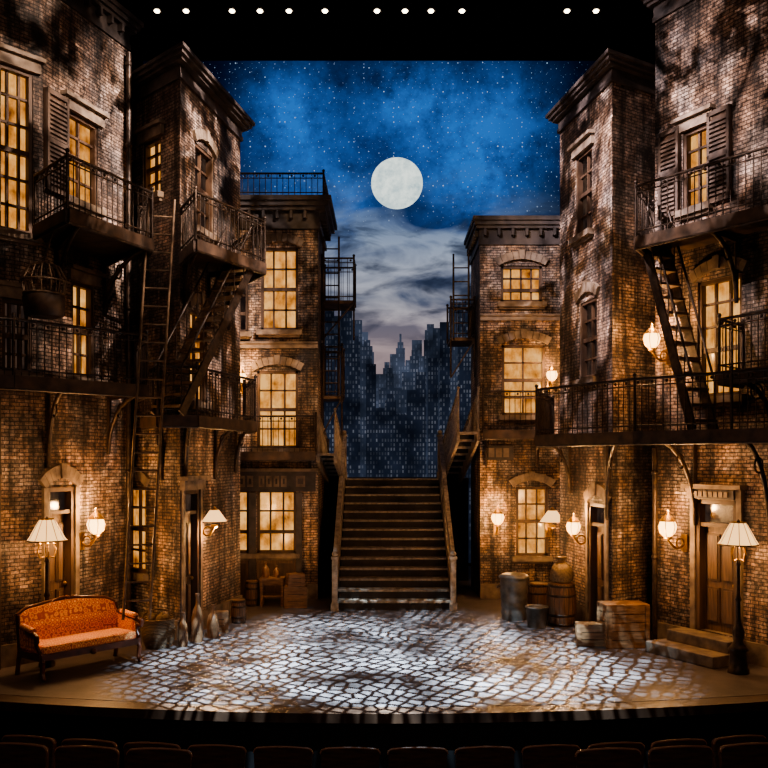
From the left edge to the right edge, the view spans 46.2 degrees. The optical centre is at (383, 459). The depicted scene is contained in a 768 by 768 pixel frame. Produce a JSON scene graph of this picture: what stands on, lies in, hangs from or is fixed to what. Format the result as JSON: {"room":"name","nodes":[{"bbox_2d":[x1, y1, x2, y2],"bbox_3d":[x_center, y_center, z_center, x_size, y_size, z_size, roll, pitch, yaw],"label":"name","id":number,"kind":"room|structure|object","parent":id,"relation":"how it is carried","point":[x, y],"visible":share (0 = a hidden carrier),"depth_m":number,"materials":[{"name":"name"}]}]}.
{"room":"theater auditorium","nodes":[
{"label":"theater auditorium","id":0,"kind":"room"},
{"bbox_2d":[0,0,127,667],"bbox_3d":[-6.196,-2.200,14.034,3.608,10.400,3.732,0,0,0],"label":"wall","id":1,"kind":"structure","parent":0,"point":[81,59],"depth_m":14.09,"materials":[{"name":"brown brick"}]},
{"bbox_2d":[0,390,1,669],"bbox_3d":[-5.527,1.000,12.876,0.120,4.000,0.114,0,0,0],"label":"drain pipe","id":2,"kind":"object","parent":1,"relation":"attached to","point":[0,390],"visible":1,"depth_m":12.87,"materials":[{"name":"metal"}]},
{"bbox_2d":[0,280,44,376],"bbox_3d":[-5.379,-1.853,13.198,0.260,1.446,0.743,0,0,39],"label":"window","id":3,"kind":"structure","parent":1,"relation":"in","point":[8,289],"depth_m":13.21,"materials":[{"name":"brown wood"}]},
{"bbox_2d":[0,42,45,246],"bbox_3d":[-5.393,-4.575,13.181,0.260,2.792,0.819,0,0,39],"label":"window","id":4,"kind":"structure","parent":1,"relation":"in","point":[15,84],"depth_m":13.28,"materials":[{"name":"brown wood"}]},
{"bbox_2d":[37,463,83,600],"bbox_3d":[-5.036,1.452,13.898,0.250,2.805,1.039,0,0,18],"label":"door","id":5,"kind":"structure","parent":1,"relation":"in","point":[62,504],"depth_m":14.09,"materials":[{"name":"brown wood"}]},
{"bbox_2d":[0,312,148,466],"bbox_3d":[-4.730,-0.791,13.146,1.505,2.402,3.741,0,0,27],"label":"iron balcony","id":6,"kind":"object","parent":1,"relation":"attached to","point":[112,390],"visible":0.94,"depth_m":13.05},
{"bbox_2d":[44,87,109,219],"bbox_3d":[-4.891,-4.832,14.227,0.260,1.751,1.486,0,0,18],"label":"window","id":7,"kind":"structure","parent":1,"relation":"in","point":[63,129],"depth_m":14.27,"materials":[{"name":"brown wood"}]},
{"bbox_2d":[66,264,105,381],"bbox_3d":[-4.824,-2.104,14.432,0.260,1.897,0.840,0,0,18],"label":"window","id":8,"kind":"structure","parent":1,"relation":"in","point":[82,295],"depth_m":14.49,"materials":[{"name":"brown wood"}]},
{"bbox_2d":[80,508,105,549],"bbox_3d":[-4.631,1.090,14.262,0.448,0.678,0.288,0,0,0],"label":"wall lamp","id":9,"kind":"object","parent":1,"relation":"attached to","point":[95,524],"visible":1,"depth_m":14.20,"materials":[{"name":"glass"}]},
{"bbox_2d":[33,148,153,314],"bbox_3d":[-4.351,-3.230,13.470,1.488,1.860,2.774,0,0,18],"label":"iron balcony","id":10,"kind":"object","parent":1,"relation":"attached to","point":[74,230],"visible":0.97,"depth_m":13.07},
{"bbox_2d":[19,231,67,318],"bbox_3d":[-4.720,-2.632,12.500,0.637,1.304,0.640,0,0,0],"label":"basket","id":11,"kind":"object","parent":10,"relation":"hanging from","point":[38,304],"visible":1,"depth_m":12.33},
{"bbox_2d":[121,198,175,619],"bbox_3d":[-3.550,-0.810,13.611,0.258,6.383,0.809,0,0,41],"label":"ladder","id":12,"kind":"object","parent":10,"relation":"attached to","point":[161,397],"visible":0.98,"depth_m":13.59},
{"bbox_2d":[61,0,143,50],"bbox_3d":[-6.196,-7.368,14.052,4.009,0.528,4.104,0,0,0],"label":"crown molding","id":13,"kind":"structure","parent":1,"relation":"attached to","point":[111,17],"depth_m":14.98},
{"bbox_2d":[125,52,131,610],"bbox_3d":[-4.389,-2.000,15.467,0.120,10.000,0.114,0,0,0],"label":"drain pipe","id":14,"kind":"object","parent":1,"relation":"attached to","point":[128,63],"visible":0.73,"depth_m":15.43,"materials":[{"name":"metal"}]},
{"bbox_2d":[131,467,150,580],"bbox_3d":[-4.415,1.140,16.030,0.250,2.029,1.023,0,0,-45],"label":"window","id":15,"kind":"structure","parent":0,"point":[138,516],"depth_m":16.09,"materials":[{"name":"brown wood"}]},
{"bbox_2d":[132,118,164,208],"bbox_3d":[-4.033,-5.109,15.638,0.260,1.363,0.880,0,0,-45],"label":"window","id":16,"kind":"structure","parent":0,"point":[152,149],"depth_m":15.70,"materials":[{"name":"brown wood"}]},
{"bbox_2d":[131,79,242,639],"bbox_3d":[-3.754,-1.825,16.891,1.588,9.650,3.590,0,0,14],"label":"wall","id":17,"kind":"structure","parent":0,"point":[182,111],"depth_m":15.77,"materials":[{"name":"brown brick"}]},
{"bbox_2d":[131,41,254,141],"bbox_3d":[-3.822,-6.546,16.880,2.038,0.396,4.534,0,0,11],"label":"crown molding","id":18,"kind":"structure","parent":17,"relation":"attached to","point":[178,62],"depth_m":15.60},
{"bbox_2d":[179,476,210,632],"bbox_3d":[-3.313,1.637,15.442,0.330,2.725,1.012,0,0,11],"label":"door","id":19,"kind":"structure","parent":17,"relation":"in","point":[191,487],"depth_m":15.62,"materials":[{"name":"brown wood"}]},
{"bbox_2d":[140,362,256,480],"bbox_3d":[-3.192,-0.551,15.842,1.355,2.002,3.881,0,0,14],"label":"iron balcony","id":20,"kind":"object","parent":17,"relation":"attached to","point":[187,422],"visible":0.81,"depth_m":14.98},
{"bbox_2d":[150,223,253,415],"bbox_3d":[-2.931,-2.374,14.775,0.598,3.394,1.983,0,0,28],"label":"stair","id":21,"kind":"structure","parent":20,"relation":"on","point":[222,278],"depth_m":14.67,"materials":[{"name":"metal"}]},
{"bbox_2d":[188,292,214,411],"bbox_3d":[-3.257,-1.897,15.796,0.250,2.078,1.081,0,0,11],"label":"window","id":22,"kind":"structure","parent":17,"relation":"in","point":[201,296],"depth_m":15.81,"materials":[{"name":"brown wood"}]},
{"bbox_2d":[192,129,220,244],"bbox_3d":[-3.210,-4.885,16.047,0.250,1.960,1.140,0,0,11],"label":"window","id":23,"kind":"structure","parent":17,"relation":"in","point":[203,161],"depth_m":16.23,"materials":[{"name":"brown wood"}]},
{"bbox_2d":[202,506,226,537],"bbox_3d":[-3.000,1.100,15.853,0.467,0.572,0.440,0,0,0],"label":"wall lamp","id":24,"kind":"object","parent":17,"relation":"attached to","point":[214,515],"visible":1,"depth_m":15.77,"materials":[{"name":"fabric"}]},
{"bbox_2d":[179,186,266,330],"bbox_3d":[-2.676,-3.311,15.582,1.197,1.882,3.360,0,0,11],"label":"iron balcony","id":25,"kind":"object","parent":17,"relation":"attached to","point":[197,252],"visible":0.85,"depth_m":14.88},
{"bbox_2d":[240,229,323,598],"bbox_3d":[-2.815,-1.175,20.465,2.770,8.350,2.070,0,0,0],"label":"wall","id":26,"kind":"structure","parent":0,"point":[306,348],"depth_m":19.50,"materials":[{"name":"beige brick"}]},
{"bbox_2d":[240,492,251,559],"bbox_3d":[-3.174,1.413,19.505,0.678,1.525,0.250,0,0,0],"label":"window","id":27,"kind":"structure","parent":26,"relation":"in","point":[244,496],"depth_m":19.63,"materials":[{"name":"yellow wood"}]},
{"bbox_2d":[240,285,251,338],"bbox_3d":[-3.142,-3.415,19.500,0.670,1.603,0.260,0,0,0],"label":"window","id":28,"kind":"structure","parent":26,"relation":"in","point":[244,333],"depth_m":19.54,"materials":[{"name":"brown wood"}]},
{"bbox_2d":[252,492,299,559],"bbox_3d":[-2.329,1.413,19.505,1.025,1.525,0.250,0,0,0],"label":"window","id":29,"kind":"structure","parent":26,"relation":"in","point":[276,511],"depth_m":19.63,"materials":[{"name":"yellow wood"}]},
{"bbox_2d":[250,355,303,451],"bbox_3d":[-2.308,-1.183,19.505,1.176,2.166,0.250,0,0,0],"label":"window","id":30,"kind":"structure","parent":26,"relation":"in","point":[277,391],"depth_m":19.63,"materials":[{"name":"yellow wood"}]},
{"bbox_2d":[240,468,317,596],"bbox_3d":[-2.502,1.590,19.413,2.125,2.820,0.165,0,0,0],"label":"storefront","id":31,"kind":"object","parent":26,"relation":"attached to","point":[252,480],"visible":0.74,"depth_m":19.39,"materials":[{"name":"wood"}]},
{"bbox_2d":[240,412,316,467],"bbox_3d":[-2.360,-0.361,19.070,1.944,1.282,0.810,0,0,0],"label":"iron balcony","id":32,"kind":"object","parent":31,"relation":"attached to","point":[310,456],"visible":0.75,"depth_m":18.70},
{"bbox_2d":[255,231,304,336],"bbox_3d":[-2.264,-3.794,19.505,1.104,2.275,0.250,0,0,0],"label":"window","id":33,"kind":"structure","parent":26,"relation":"in","point":[279,286],"depth_m":19.63,"materials":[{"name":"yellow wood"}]},
{"bbox_2d":[240,195,336,250],"bbox_3d":[-2.815,-5.330,20.500,3.370,0.660,2.600,0,0,0],"label":"crown molding","id":34,"kind":"structure","parent":26,"relation":"attached to","point":[280,211],"depth_m":19.44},
{"bbox_2d":[240,169,328,194],"bbox_3d":[-2.300,-5.956,20.275,2.064,0.592,1.914,0,0,0],"label":"roof railing","id":35,"kind":"object","parent":34,"relation":"on","point":[325,189],"visible":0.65,"depth_m":19.34,"materials":[{"name":"metal"}]},
{"bbox_2d":[323,236,339,394],"bbox_3d":[-1.179,-3.225,20.151,0.383,3.550,0.043,0,0,0],"label":"ladder","id":36,"kind":"object","parent":26,"relation":"attached to","point":[324,248],"visible":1,"depth_m":20.13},
{"bbox_2d":[321,343,344,435],"bbox_3d":[-1.175,-1.593,20.800,0.514,2.099,1.064,0,0,0],"label":"fire escape landing","id":37,"kind":"object","parent":26,"relation":"attached to","point":[325,398],"visible":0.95,"depth_m":20.29,"materials":[{"name":"metal"}]},
{"bbox_2d":[321,254,356,340],"bbox_3d":[-1.040,-3.666,20.800,0.784,1.952,1.064,0,0,0],"label":"fire escape landing","id":38,"kind":"object","parent":26,"relation":"attached to","point":[345,305],"visible":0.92,"depth_m":20.29,"materials":[{"name":"metal"}]},
{"bbox_2d":[0,566,767,706],"bbox_3d":[0.000,3.060,18.225,18.000,0.120,14.550,0,0,0],"label":"floor","id":39,"kind":"structure","parent":0,"point":[316,655],"depth_m":13.08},
{"bbox_2d":[26,516,66,667],"bbox_3d":[-4.905,1.905,13.100,0.562,2.190,0.564,0,0,0],"label":"floor lamp","id":40,"kind":"object","parent":39,"relation":"on","point":[47,530],"visible":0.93,"depth_m":13.00,"materials":[{"name":"fabric"}]},
{"bbox_2d":[15,595,143,681],"bbox_3d":[-4.387,2.494,12.984,0.803,1.025,1.739,0,0,40],"label":"sofa","id":41,"kind":"object","parent":39,"relation":"on","point":[65,626],"visible":0.98,"depth_m":12.97,"materials":[{"name":"fabric"}]},
{"bbox_2d":[25,627,135,653],"bbox_3d":[-4.339,2.600,12.944,0.540,0.140,1.500,0,0,40],"label":"seat cushion","id":42,"kind":"object","parent":41,"relation":"on","point":[79,641],"depth_m":12.87,"materials":[{"name":"fabric"}]},
{"bbox_2d":[141,608,175,648],"bbox_3d":[-3.620,2.688,14.450,0.540,0.624,0.540,0,0,0],"label":"wicker basket","id":43,"kind":"object","parent":39,"relation":"on","point":[158,632],"visible":0.96,"depth_m":14.26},
{"bbox_2d":[191,593,202,642],"bbox_3d":[-3.080,2.600,14.850,0.200,0.800,0.195,0,0,0],"label":"bottle","id":44,"kind":"object","parent":39,"relation":"on","point":[197,615],"visible":1,"depth_m":14.78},
{"bbox_2d":[207,604,218,637],"bbox_3d":[-2.900,2.725,15.250,0.200,0.550,0.195,0,0,0],"label":"bottle","id":45,"kind":"object","parent":39,"relation":"on","point":[212,621],"visible":1,"depth_m":15.18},
{"bbox_2d":[231,598,245,623],"bbox_3d":[-2.680,2.783,16.600,0.286,0.436,0.286,0,0,0],"label":"wooden barrel","id":46,"kind":"object","parent":39,"relation":"on","point":[238,605],"visible":1,"depth_m":16.49,"materials":[{"name":"brown wood"}]},
{"bbox_2d":[245,580,258,606],"bbox_3d":[-2.720,2.743,18.550,0.306,0.516,0.306,0,0,0],"label":"wooden barrel","id":47,"kind":"object","parent":39,"relation":"on","point":[251,586],"visible":0.93,"depth_m":18.43,"materials":[{"name":"brown wood"}]},
{"bbox_2d":[259,576,285,606],"bbox_3d":[-2.300,2.710,18.600,0.500,0.580,0.380,0,0,0],"label":"wooden table","id":48,"kind":"object","parent":39,"relation":"on","point":[271,580],"visible":0.94,"depth_m":18.45,"materials":[{"name":"brown wood"}]},
{"bbox_2d":[284,585,306,608],"bbox_3d":[-1.800,2.784,18.350,0.470,0.432,0.346,0,0,-5],"label":"wooden crate","id":49,"kind":"object","parent":39,"relation":"on","point":[295,596],"visible":0.98,"depth_m":18.19,"materials":[{"name":"brown wood"}]},
{"bbox_2d":[331,430,456,610],"bbox_3d":[0.200,1.135,20.093,2.510,3.747,4.495,0,0,0],"label":"staircase","id":50,"kind":"structure","parent":39,"relation":"on","point":[393,557],"depth_m":19.62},
{"bbox_2d":[316,408,342,484],"bbox_3d":[-1.200,-0.232,20.550,0.424,1.720,3.564,0,0,0],"label":"steps","id":51,"kind":"structure","parent":50,"relation":"on","point":[329,464],"depth_m":19.91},
{"bbox_2d":[442,386,479,484],"bbox_3d":[1.710,-0.459,20.550,0.484,2.167,3.574,0,0,-2],"label":"steps","id":52,"kind":"structure","parent":50,"relation":"on","point":[458,455],"depth_m":19.90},
{"bbox_2d":[324,477,468,580],"bbox_3d":[0.250,1.726,23.100,3.700,2.548,1.500,0,0,0],"label":"wall","id":53,"kind":"structure","parent":39,"relation":"on","point":[458,494],"depth_m":22.40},
{"bbox_2d":[496,569,531,620],"bbox_3d":[2.456,2.529,17.000,0.583,0.942,0.583,0,0,45],"label":"trash can","id":54,"kind":"object","parent":39,"relation":"on","point":[513,586],"visible":0.98,"depth_m":16.79,"materials":[{"name":"metal"}]},
{"bbox_2d":[525,604,547,628],"bbox_3d":[2.740,2.810,16.150,0.420,0.380,0.420,0,0,0],"label":"metal bucket","id":55,"kind":"object","parent":39,"relation":"on","point":[536,614],"visible":1,"depth_m":16.00,"materials":[{"name":"metal"}]},
{"bbox_2d":[528,582,547,604],"bbox_3d":[2.960,2.673,17.200,0.425,0.656,0.425,0,0,0],"label":"wooden barrel","id":56,"kind":"object","parent":39,"relation":"on","point":[537,593],"visible":0.48,"depth_m":17.03,"materials":[{"name":"brown wood"}]},
{"bbox_2d":[546,582,576,627],"bbox_3d":[3.220,2.613,16.350,0.544,0.776,0.544,0,0,0],"label":"wooden barrel","id":57,"kind":"object","parent":39,"relation":"on","point":[561,602],"visible":0.94,"depth_m":16.13,"materials":[{"name":"brown wood"}]},
{"bbox_2d":[550,556,573,583],"bbox_3d":[3.218,1.986,16.347,0.413,0.470,0.408,0,0,30],"label":"clay jar","id":58,"kind":"object","parent":57,"relation":"on","point":[561,572],"visible":1,"depth_m":16.21,"materials":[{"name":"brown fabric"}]},
{"bbox_2d":[575,621,605,646],"bbox_3d":[3.380,2.824,14.600,0.530,0.352,0.326,0,0,7],"label":"wooden crate","id":59,"kind":"object","parent":39,"relation":"on","point":[586,633],"visible":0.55,"depth_m":14.46,"materials":[{"name":"brown wood"}]},
{"bbox_2d":[597,600,649,648],"bbox_3d":[3.864,2.654,14.550,0.710,0.692,0.506,0,0,-7],"label":"wooden crate","id":60,"kind":"object","parent":39,"relation":"on","point":[626,622],"visible":0.92,"depth_m":14.32,"materials":[{"name":"brown wood"}]},
{"bbox_2d":[646,627,748,668],"bbox_3d":[4.733,2.830,13.673,0.740,0.340,1.345,0,0,-28],"label":"steps","id":61,"kind":"structure","parent":39,"relation":"on","point":[698,647],"depth_m":13.51,"materials":[{"name":"stone"}]},
{"bbox_2d":[717,519,759,674],"bbox_3d":[5.000,1.915,12.700,0.562,2.170,0.564,0,0,0],"label":"floor lamp","id":62,"kind":"object","parent":39,"relation":"on","point":[738,534],"visible":1,"depth_m":12.62,"materials":[{"name":"metal"}]},
{"bbox_2d":[471,245,559,598],"bbox_3d":[3.090,-1.000,20.465,2.020,8.000,2.070,0,0,0],"label":"wall","id":63,"kind":"structure","parent":0,"point":[491,554],"depth_m":19.50,"materials":[{"name":"beige brick"}]},
{"bbox_2d":[446,295,475,377],"bbox_3d":[1.765,-2.767,20.750,0.594,1.850,1.164,0,0,0],"label":"fire escape landing","id":64,"kind":"object","parent":63,"relation":"attached to","point":[456,341],"visible":0.89,"depth_m":20.20,"materials":[{"name":"metal"}]},
{"bbox_2d":[452,254,469,336],"bbox_3d":[1.720,-3.675,20.101,0.383,1.850,0.043,0,0,0],"label":"ladder","id":65,"kind":"object","parent":64,"relation":"attached to","point":[453,267],"visible":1,"depth_m":20.09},
{"bbox_2d":[488,445,513,459],"bbox_3d":[2.490,-0.160,19.457,0.620,0.320,0.075,0,0,0],"label":"signboard","id":66,"kind":"object","parent":63,"relation":"attached to","point":[495,452],"visible":1,"depth_m":19.44,"materials":[{"name":"wood"}]},
{"bbox_2d":[464,215,559,264],"bbox_3d":[3.090,-4.959,20.500,2.340,0.594,2.320,0,0,0],"label":"crown molding","id":67,"kind":"structure","parent":63,"relation":"attached to","point":[483,229],"depth_m":19.47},
{"bbox_2d":[480,387,547,465],"bbox_3d":[2.715,-0.691,19.045,1.394,1.642,0.861,0,0,0],"label":"iron balcony","id":68,"kind":"object","parent":63,"relation":"attached to","point":[488,434],"visible":0.7,"depth_m":18.63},
{"bbox_2d":[495,249,548,308],"bbox_3d":[2.979,-3.902,19.505,1.176,1.278,0.250,0,0,0],"label":"window","id":69,"kind":"structure","parent":63,"relation":"in","point":[521,286],"depth_m":19.52,"materials":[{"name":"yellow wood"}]},
{"bbox_2d":[496,329,551,421],"bbox_3d":[3.022,-1.822,19.505,1.212,2.015,0.250,0,0,0],"label":"window","id":70,"kind":"structure","parent":63,"relation":"in","point":[523,366],"depth_m":19.63,"materials":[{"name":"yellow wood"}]},
{"bbox_2d":[509,471,555,563],"bbox_3d":[3.207,1.244,19.505,1.017,1.993,0.250,0,0,0],"label":"window","id":71,"kind":"structure","parent":63,"relation":"in","point":[531,502],"depth_m":19.57,"materials":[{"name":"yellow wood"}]},
{"bbox_2d":[540,507,559,536],"bbox_3d":[3.553,1.326,19.120,0.520,0.676,0.759,0,0,0],"label":"wall lamp","id":72,"kind":"object","parent":63,"relation":"attached to","point":[551,515],"visible":0.99,"depth_m":18.93,"materials":[{"name":"fabric"}]},
{"bbox_2d":[560,82,654,630],"bbox_3d":[4.114,-1.850,16.829,1.407,9.700,3.142,0,0,0],"label":"wall","id":73,"kind":"structure","parent":0,"point":[622,118],"depth_m":15.70,"materials":[{"name":"brown brick"}]},
{"bbox_2d":[567,129,594,247],"bbox_3d":[3.667,-4.935,16.517,0.260,1.895,1.030,0,0,-10],"label":"window","id":74,"kind":"structure","parent":73,"relation":"in","point":[585,231],"depth_m":16.61,"materials":[{"name":"brown wood"}]},
{"bbox_2d":[572,281,600,388],"bbox_3d":[3.708,-2.282,16.313,0.250,1.912,1.085,0,0,-10],"label":"window","id":75,"kind":"structure","parent":73,"relation":"in","point":[588,308],"depth_m":16.49,"materials":[{"name":"brown wood"}]},
{"bbox_2d":[583,482,610,621],"bbox_3d":[3.814,1.695,15.879,0.250,2.609,1.114,0,0,-10],"label":"door","id":76,"kind":"structure","parent":73,"relation":"in","point":[596,526],"depth_m":16.16,"materials":[{"name":"brown wood"}]},
{"bbox_2d":[545,48,654,133],"bbox_3d":[4.114,-6.626,16.851,1.840,0.396,3.905,0,0,0],"label":"crown molding","id":77,"kind":"structure","parent":73,"relation":"attached to","point":[614,66],"depth_m":15.67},
{"bbox_2d":[534,365,767,540],"bbox_3d":[3.916,-0.031,14.502,1.763,2.522,6.531,0,0,-24],"label":"iron balcony","id":78,"kind":"object","parent":73,"relation":"attached to","point":[545,436],"visible":1,"depth_m":13.45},
{"bbox_2d":[643,201,718,429],"bbox_3d":[4.509,-2.236,13.750,0.459,3.641,1.135,0,0,-25],"label":"stair","id":79,"kind":"structure","parent":78,"relation":"on","point":[674,284],"depth_m":13.72,"materials":[{"name":"metal"}]},
{"bbox_2d":[655,0,767,667],"bbox_3d":[6.338,-2.300,13.838,3.724,10.600,3.723,0,0,0],"label":"wall","id":80,"kind":"structure","parent":0,"point":[707,51],"depth_m":13.74,"materials":[{"name":"brown brick"}]},
{"bbox_2d":[651,448,657,639],"bbox_3d":[4.461,1.400,14.833,0.120,3.200,0.114,0,0,0],"label":"drain pipe","id":81,"kind":"object","parent":80,"relation":"attached to","point":[654,471],"visible":0.92,"depth_m":14.79,"materials":[{"name":"metal"}]},
{"bbox_2d":[642,323,670,364],"bbox_3d":[4.438,-1.885,14.551,0.536,0.649,0.290,0,0,-14],"label":"wall lamp","id":82,"kind":"object","parent":80,"relation":"attached to","point":[651,338],"visible":0.99,"depth_m":14.46,"materials":[{"name":"glass"}]},
{"bbox_2d":[640,0,692,24],"bbox_3d":[6.338,-7.517,13.845,4.125,0.462,4.115,0,0,0],"label":"crown molding","id":83,"kind":"structure","parent":80,"relation":"attached to","point":[660,9],"depth_m":14.82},
{"bbox_2d":[658,510,687,551],"bbox_3d":[4.595,1.125,14.246,0.544,0.678,0.302,0,0,-14],"label":"wall lamp","id":84,"kind":"object","parent":80,"relation":"attached to","point":[667,526],"visible":1,"depth_m":14.17,"materials":[{"name":"glass"}]},
{"bbox_2d":[658,103,731,221],"bbox_3d":[4.928,-4.658,14.225,0.260,1.639,1.443,0,0,-28],"label":"window","id":85,"kind":"structure","parent":80,"relation":"in","point":[712,141],"depth_m":14.27,"materials":[{"name":"brown wood"}]},
{"bbox_2d":[634,145,767,310],"bbox_3d":[4.790,-3.311,13.183,1.204,1.922,3.180,0,0,-28],"label":"iron balcony","id":86,"kind":"object","parent":80,"relation":"attached to","point":[730,226],"visible":0.91,"depth_m":13.13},
{"bbox_2d":[680,484,747,633],"bbox_3d":[5.120,1.518,13.849,0.330,2.284,1.155,0,0,-28],"label":"door","id":87,"kind":"structure","parent":80,"relation":"in","point":[712,568],"depth_m":13.98,"materials":[{"name":"brown wood"}]},
{"bbox_2d":[693,489,734,499],"bbox_3d":[5.025,0.526,13.799,0.045,0.140,0.835,0,0,-28],"label":"sign board","id":88,"kind":"object","parent":87,"relation":"attached to","point":[698,493],"visible":1,"depth_m":13.73,"materials":[{"name":"wood"}]},
{"bbox_2d":[688,255,749,407],"bbox_3d":[5.151,-1.976,13.812,0.250,2.309,1.142,0,0,-28],"label":"window","id":89,"kind":"structure","parent":80,"relation":"in","point":[716,296],"depth_m":13.95,"materials":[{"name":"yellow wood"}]},
{"bbox_2d":[717,309,767,420],"bbox_3d":[5.331,-1.291,12.492,0.878,1.582,1.539,0,0,-27],"label":"iron balcony","id":90,"kind":"object","parent":80,"relation":"attached to","point":[734,324],"visible":0.89,"depth_m":12.64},
{"label":"outside","id":91,"kind":"structure","parent":0,"visible":0},
{"bbox_2d":[143,61,594,373],"bbox_3d":[0.000,-4.725,28.015,15.000,15.450,0.030,0,0,0],"label":"sky","id":92,"kind":"structure","parent":91,"point":[479,137],"depth_m":28.00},
{"bbox_3d":[0.000,4.450,5.000,20.000,0.100,16.000,0,0,0],"label":"floor","id":93,"kind":"structure","parent":0,"visible":0},
{"bbox_2d":[0,694,767,767],"bbox_3d":[0.000,3.702,11.772,18.000,1.396,2.244,0,0,0],"label":"stage front edge","id":94,"kind":"object","parent":93,"relation":"on","point":[250,727],"visible":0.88,"depth_m":10.84,"materials":[{"name":"brown wood"}]},
{"bbox_3d":[0.000,3.965,8.600,16.000,0.870,4.000,0,0,0],"label":"seating riser","id":95,"kind":"object","parent":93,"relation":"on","visible":0},
{"bbox_2d":[0,742,48,767],"bbox_3d":[-3.293,3.042,8.379,0.650,0.976,0.520,0,0,8],"label":"seat","id":96,"kind":"object","parent":95,"relation":"on","point":[12,754],"visible":1,"depth_m":8.11,"materials":[{"name":"fabric"}]},
{"bbox_2d":[1,735,56,767],"bbox_3d":[-3.605,3.312,9.479,0.650,0.976,0.520,0,0,12],"label":"seat","id":97,"kind":"object","parent":95,"relation":"on","point":[51,743],"visible":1,"depth_m":9.21,"materials":[{"name":"brown wood"}]},
{"bbox_2d":[54,745,119,767],"bbox_3d":[-2.635,3.042,8.300,0.650,0.976,0.520,0,0,6],"label":"seat","id":98,"kind":"object","parent":95,"relation":"on","point":[69,756],"visible":1,"depth_m":8.04,"materials":[{"name":"brown fabric"}]},
{"bbox_2d":[61,739,117,748],"bbox_3d":[-2.950,3.312,9.357,0.650,0.976,0.520,0,0,10],"label":"seat","id":99,"kind":"object","parent":95,"relation":"on","point":[93,742],"visible":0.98,"depth_m":9.10,"materials":[{"name":"brown wood"}]},
{"bbox_2d":[123,742,180,767],"bbox_3d":[-2.294,3.312,9.259,0.650,0.976,0.520,0,0,7],"label":"seat","id":100,"kind":"object","parent":95,"relation":"on","point":[128,745],"visible":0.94,"depth_m":9.01,"materials":[{"name":"fabric"}]},
{"bbox_2d":[126,747,192,767],"bbox_3d":[-1.977,3.042,8.239,0.650,0.976,0.520,0,0,5],"label":"seat","id":101,"kind":"object","parent":95,"relation":"on","point":[152,757],"visible":1,"depth_m":7.98,"materials":[{"name":"fabric"}]},
{"bbox_2d":[187,744,246,767],"bbox_3d":[-1.638,3.312,9.186,0.650,0.976,0.520,0,0,5],"label":"seat","id":102,"kind":"object","parent":95,"relation":"on","point":[204,755],"visible":0.98,"depth_m":8.93,"materials":[{"name":"fabric"}]},
{"bbox_2d":[253,746,313,767],"bbox_3d":[-0.983,3.312,9.137,0.650,0.976,0.520,0,0,3],"label":"seat","id":103,"kind":"object","parent":95,"relation":"on","point":[264,756],"visible":1,"depth_m":8.88,"materials":[{"name":"fabric"}]},
{"bbox_2d":[320,747,380,767],"bbox_3d":[-0.328,3.312,9.113,0.650,0.976,0.520,0,0,1],"label":"seat","id":104,"kind":"object","parent":95,"relation":"on","point":[331,757],"visible":1,"depth_m":8.85,"materials":[{"name":"fabric"}]},
{"bbox_2d":[387,747,447,767],"bbox_3d":[0.328,3.312,9.113,0.650,0.976,0.520,0,0,-1],"label":"seat","id":105,"kind":"object","parent":95,"relation":"on","point":[401,757],"visible":1,"depth_m":8.85,"materials":[{"name":"fabric"}]},
{"bbox_2d":[454,746,514,767],"bbox_3d":[0.983,3.312,9.137,0.650,0.976,0.520,0,0,-3],"label":"seat","id":106,"kind":"object","parent":95,"relation":"on","point":[473,756],"visible":1,"depth_m":8.88,"materials":[{"name":"fabric"}]},
{"bbox_2d":[521,744,580,767],"bbox_3d":[1.638,3.312,9.186,0.650,0.976,0.520,0,0,-5],"label":"seat","id":107,"kind":"object","parent":95,"relation":"on","point":[547,755],"visible":0.97,"depth_m":8.93,"materials":[{"name":"fabric"}]},
{"bbox_2d":[575,747,640,767],"bbox_3d":[1.972,3.042,8.239,0.650,0.976,0.520,0,0,-5],"label":"seat","id":108,"kind":"object","parent":95,"relation":"on","point":[614,757],"visible":1,"depth_m":7.98,"materials":[{"name":"fabric"}]},
{"bbox_2d":[587,742,644,767],"bbox_3d":[2.294,3.312,9.259,0.650,0.976,0.520,0,0,-7],"label":"seat","id":109,"kind":"object","parent":95,"relation":"on","point":[640,746],"visible":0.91,"depth_m":9.02,"materials":[{"name":"fabric"}]},
{"bbox_2d":[650,739,706,748],"bbox_3d":[2.950,3.312,9.357,0.650,0.976,0.520,0,0,-10],"label":"seat","id":110,"kind":"object","parent":95,"relation":"on","point":[672,742],"visible":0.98,"depth_m":9.10,"materials":[{"name":"brown wood"}]},
{"bbox_2d":[648,745,712,767],"bbox_3d":[2.630,3.042,8.300,0.650,0.976,0.520,0,0,-6],"label":"seat","id":111,"kind":"object","parent":95,"relation":"on","point":[679,756],"visible":1,"depth_m":8.04,"materials":[{"name":"brown fabric"}]},
{"bbox_2d":[711,735,766,767],"bbox_3d":[3.605,3.312,9.479,0.650,0.976,0.520,0,0,-12],"label":"seat","id":112,"kind":"object","parent":95,"relation":"on","point":[716,743],"visible":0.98,"depth_m":9.22,"materials":[{"name":"brown wood"}]},
{"bbox_2d":[718,742,767,767],"bbox_3d":[3.288,3.042,8.379,0.650,0.976,0.520,0,0,-8],"label":"seat","id":113,"kind":"object","parent":95,"relation":"on","point":[755,754],"visible":1,"depth_m":8.11,"materials":[{"name":"brown fabric"}]},
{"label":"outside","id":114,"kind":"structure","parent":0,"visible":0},
{"bbox_2d":[324,286,470,562],"bbox_3d":[0.611,-1.033,26.810,5.065,8.065,1.220,0,0,0],"label":"cutout","id":115,"kind":"object","parent":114,"point":[392,419],"visible":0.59,"depth_m":26.20,"materials":[{"name":"paint"}]},
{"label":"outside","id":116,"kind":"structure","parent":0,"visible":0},
{"bbox_2d":[371,157,422,208],"bbox_3d":[0.404,-8.602,27.975,1.600,1.600,0.050,0,0,0],"label":"moon","id":117,"kind":"object","parent":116,"point":[396,182],"visible":1,"depth_m":27.95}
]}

